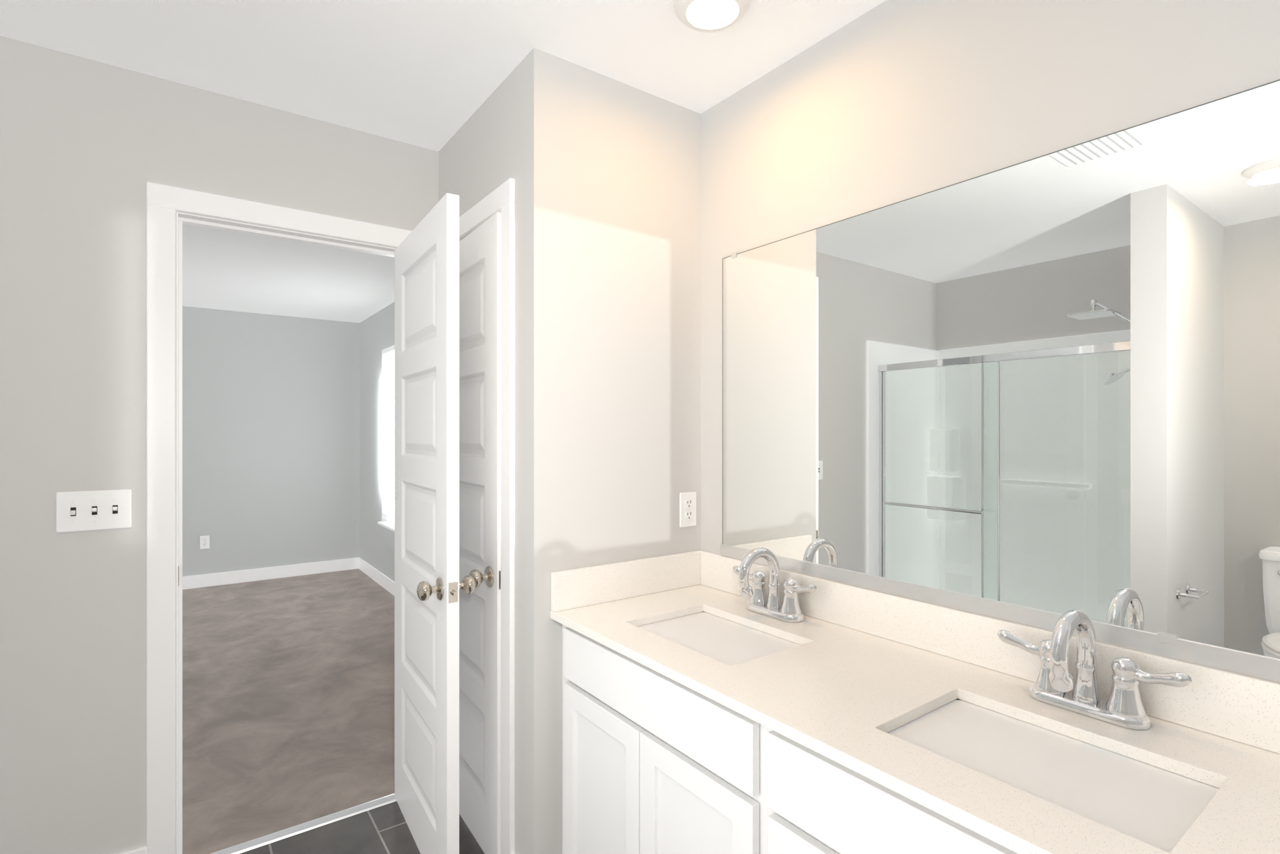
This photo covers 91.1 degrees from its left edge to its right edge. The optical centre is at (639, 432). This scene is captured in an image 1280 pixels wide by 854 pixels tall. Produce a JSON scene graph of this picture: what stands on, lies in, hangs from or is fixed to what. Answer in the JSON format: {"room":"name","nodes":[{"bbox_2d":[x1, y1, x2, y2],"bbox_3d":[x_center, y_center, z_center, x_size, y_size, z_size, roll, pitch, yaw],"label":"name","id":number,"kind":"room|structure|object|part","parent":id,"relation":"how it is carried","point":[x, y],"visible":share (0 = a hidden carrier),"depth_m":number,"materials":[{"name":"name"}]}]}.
{"room":"bathroom","nodes":[
{"label":"bathroom","id":0,"kind":"room"},
{"bbox_2d":[0,35,438,853],"bbox_3d":[-1.568,0.138,1.910,3.127,2.438,0.115,0,0,-36],"label":"wall","id":1,"kind":"structure","parent":0,"point":[89,149],"depth_m":1.82,"materials":[{"name":"grey paint"}]},
{"bbox_2d":[55,489,131,533],"bbox_3d":[-1.580,0.227,1.819,0.166,0.114,0.017,0,0,-36],"label":"bathroom light switch","id":2,"kind":"object","parent":1,"relation":"attached to","point":[89,510],"visible":1,"depth_m":1.82,"materials":[{"name":"white plastic"}]},
{"bbox_2d":[120,846,146,853],"bbox_3d":[-2.092,1.302,1.447,1.504,0.110,0.013,0,0,-36],"label":"baseboard","id":3,"kind":"structure","parent":1,"relation":"attached to","point":[142,850],"depth_m":1.88,"materials":[{"name":"white wood"}]},
{"bbox_2d":[146,181,411,853],"bbox_3d":[-1.147,0.302,2.136,0.835,2.110,0.016,0,0,-36],"label":"door frame","id":4,"kind":"structure","parent":1,"relation":"attached to","point":[164,203],"depth_m":1.91,"materials":[{"name":"white wood"}]},
{"bbox_2d":[176,211,395,853],"bbox_3d":[-1.186,0.338,2.189,0.691,2.038,0.117,0,0,-36],"label":"trim","id":5,"kind":"structure","parent":1,"relation":"attached to","point":[214,223],"depth_m":1.98,"materials":[{"name":"white wood"}]},
{"bbox_2d":[394,193,475,853],"bbox_3d":[-0.708,0.337,2.049,0.165,2.020,0.677,0,0,-33],"label":"bedroom door","id":6,"kind":"structure","parent":1,"relation":"in","point":[428,585],"depth_m":1.94,"materials":[{"name":"white wood"}]},
{"bbox_3d":[-0.551,0.452,1.809,0.165,0.066,0.104,0,0,-33],"label":"knob","id":7,"kind":"part","parent":6,"relation":"part of","materials":[{"name":"silver metal"}]},
{"bbox_2d":[182,306,359,576],"bbox_3d":[-4.477,0.138,5.036,4.139,2.438,0.115,0,0,-36],"label":"wall","id":8,"kind":"structure","parent":0,"point":[270,440],"depth_m":5.75,"materials":[{"name":"grey paint"}]},
{"bbox_2d":[200,535,209,549],"bbox_3d":[-3.786,0.957,5.464,0.070,0.114,0.008,0,0,-36],"label":"outlet","id":9,"kind":"object","parent":8,"relation":"attached to","point":[204,542],"visible":1,"depth_m":5.46,"materials":[{"name":"white plastic"}]},
{"bbox_2d":[182,568,394,853],"bbox_3d":[-3.184,1.376,3.363,4.254,0.062,4.343,0,0,-36],"label":"floor","id":10,"kind":"structure","parent":0,"point":[288,702],"depth_m":3.11,"materials":[{"name":"brown carpet"}]},
{"bbox_2d":[182,557,394,596],"bbox_3d":[-3.180,1.290,3.358,4.024,0.110,4.125,0,0,-36],"label":"baseboard","id":11,"kind":"structure","parent":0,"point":[386,583],"depth_m":5.71,"materials":[{"name":"white wood"}]},
{"bbox_2d":[239,801,484,853],"bbox_3d":[-0.363,1.382,0.358,3.242,0.050,3.837,0,0,-36],"label":"floor","id":12,"kind":"structure","parent":0,"point":[384,830],"depth_m":2.10,"materials":[{"name":"grey tile"}]},
{"bbox_2d":[210,793,396,853],"bbox_3d":[-1.153,1.351,2.144,0.683,0.012,0.034,0,0,-36],"label":"threshold","id":13,"kind":"object","parent":12,"relation":"on","point":[273,837],"depth_m":2.15,"materials":[{"name":"silver metal"}]},
{"bbox_2d":[562,625,1008,853],"bbox_3d":[0.439,0.944,1.341,0.554,0.825,1.550,0,0,-36],"label":"bathroom vanity","id":14,"kind":"object","parent":12,"relation":"on","point":[650,765],"depth_m":1.32,"materials":[{"name":"white wood"}]},
{"bbox_2d":[550,585,1279,853],"bbox_3d":[0.435,0.520,1.331,0.572,0.021,1.562,0,0,-36],"label":"countertop","id":15,"kind":"structure","parent":14,"relation":"on","point":[835,694],"depth_m":1.10,"materials":[{"name":"beige stone"}]},
{"bbox_2d":[638,607,803,662],"bbox_3d":[0.193,0.600,1.614,0.320,0.163,0.440,0,0,-36],"label":"sink","id":16,"kind":"object","parent":15,"relation":"in","point":[731,639],"depth_m":1.66,"materials":[{"name":"white ceramic"}]},
{"bbox_2d":[730,547,823,622],"bbox_3d":[0.336,0.413,1.734,0.169,0.192,0.303,0,0,-36],"label":"faucet","id":17,"kind":"object","parent":15,"relation":"on","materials":[{"name":"silver metal"}]},
{"bbox_2d":[888,692,1215,842],"bbox_3d":[0.637,0.600,1.006,0.320,0.163,0.440,0,0,-36],"label":"sink","id":18,"kind":"object","parent":15,"relation":"in","point":[1148,796],"depth_m":1.01,"materials":[{"name":"white ceramic"}]},
{"bbox_2d":[993,609,1198,732],"bbox_3d":[0.780,0.413,1.126,0.169,0.192,0.303,0,0,-36],"label":"faucet","id":19,"kind":"object","parent":15,"relation":"on","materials":[{"name":"silver metal"}]},
{"bbox_2d":[0,0,886,323],"bbox_3d":[-2.053,-1.106,1.813,4.254,0.050,8.180,0,0,-36],"label":"ceiling","id":20,"kind":"structure","parent":0,"point":[430,74],"depth_m":1.80,"materials":[{"name":"white paint"}]},
{"bbox_2d":[673,0,751,29],"bbox_3d":[0.182,-1.065,1.575,0.194,0.032,0.194,0,0,-36],"label":"recessed light","id":21,"kind":"object","parent":20,"relation":"in","point":[709,14],"visible":1,"depth_m":1.57,"materials":[{"name":"white"}]},
{"bbox_2d":[438,67,516,853],"bbox_3d":[-0.524,0.138,2.171,0.115,2.438,0.695,0,0,-36],"label":"wall","id":22,"kind":"structure","parent":0,"point":[477,157],"depth_m":2.02,"materials":[{"name":"grey paint"}]},
{"bbox_2d":[459,211,500,853],"bbox_3d":[-0.570,0.337,2.148,0.165,2.020,0.540,0,0,-34],"label":"closet door","id":23,"kind":"structure","parent":22,"relation":"in","point":[480,525],"depth_m":2.05,"materials":[{"name":"white wood"}]},
{"bbox_3d":[-0.447,0.452,1.965,0.165,0.066,0.097,0,0,-34],"label":"knob","id":24,"kind":"part","parent":23,"relation":"part of","materials":[{"name":"silver metal"}]},
{"bbox_2d":[459,178,514,853],"bbox_3d":[-0.579,0.302,2.136,0.016,2.110,0.685,0,0,-36],"label":"trim","id":25,"kind":"structure","parent":22,"relation":"attached to","point":[500,198],"depth_m":1.88,"materials":[{"name":"white wood"}]},
{"bbox_2d":[516,47,700,853],"bbox_3d":[-0.080,0.138,1.994,0.624,2.438,0.115,0,0,-36],"label":"wall","id":26,"kind":"structure","parent":0,"point":[607,320],"depth_m":1.87,"materials":[{"name":"grey paint"}]},
{"bbox_2d":[551,550,700,612],"bbox_3d":[-0.019,0.455,1.954,0.570,0.110,0.019,0,0,-36],"label":"backsplash","id":27,"kind":"structure","parent":26,"relation":"attached to","point":[594,585],"depth_m":1.92,"materials":[{"name":"beige stone"}]},
{"bbox_2d":[679,491,696,527],"bbox_3d":[0.162,0.257,2.093,0.070,0.114,0.008,0,0,-36],"label":"outlet","id":28,"kind":"object","parent":26,"relation":"attached to","point":[687,509],"visible":1,"depth_m":2.09,"materials":[{"name":"white plastic"}]},
{"bbox_2d":[359,0,1279,581],"bbox_3d":[-0.381,0.138,3.034,0.115,2.438,8.180,0,0,-36],"label":"wall","id":29,"kind":"structure","parent":0,"point":[887,102],"depth_m":1.52,"materials":[{"name":"grey paint"}]},
{"bbox_2d":[377,345,394,531],"bbox_3d":[-1.973,0.042,5.171,0.125,1.530,0.980,0,0,-36],"label":"bedroom window","id":30,"kind":"structure","parent":29,"relation":"in","point":[389,360],"depth_m":5.44,"materials":[{"name":"white"}]},
{"bbox_2d":[700,550,1279,752],"bbox_3d":[0.664,0.455,1.486,0.019,0.110,1.542,0,0,-36],"label":"backsplash","id":31,"kind":"structure","parent":29,"relation":"attached to","point":[1242,708],"depth_m":1.36,"materials":[{"name":"beige stone"}]},
{"bbox_2d":[720,79,1279,683],"bbox_3d":[0.677,-0.084,1.477,0.011,0.967,1.395,0,0,-36],"label":"mirror","id":32,"kind":"object","parent":29,"relation":"attached to","point":[1042,392],"visible":1,"depth_m":1.27,"materials":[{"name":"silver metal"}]}
]}

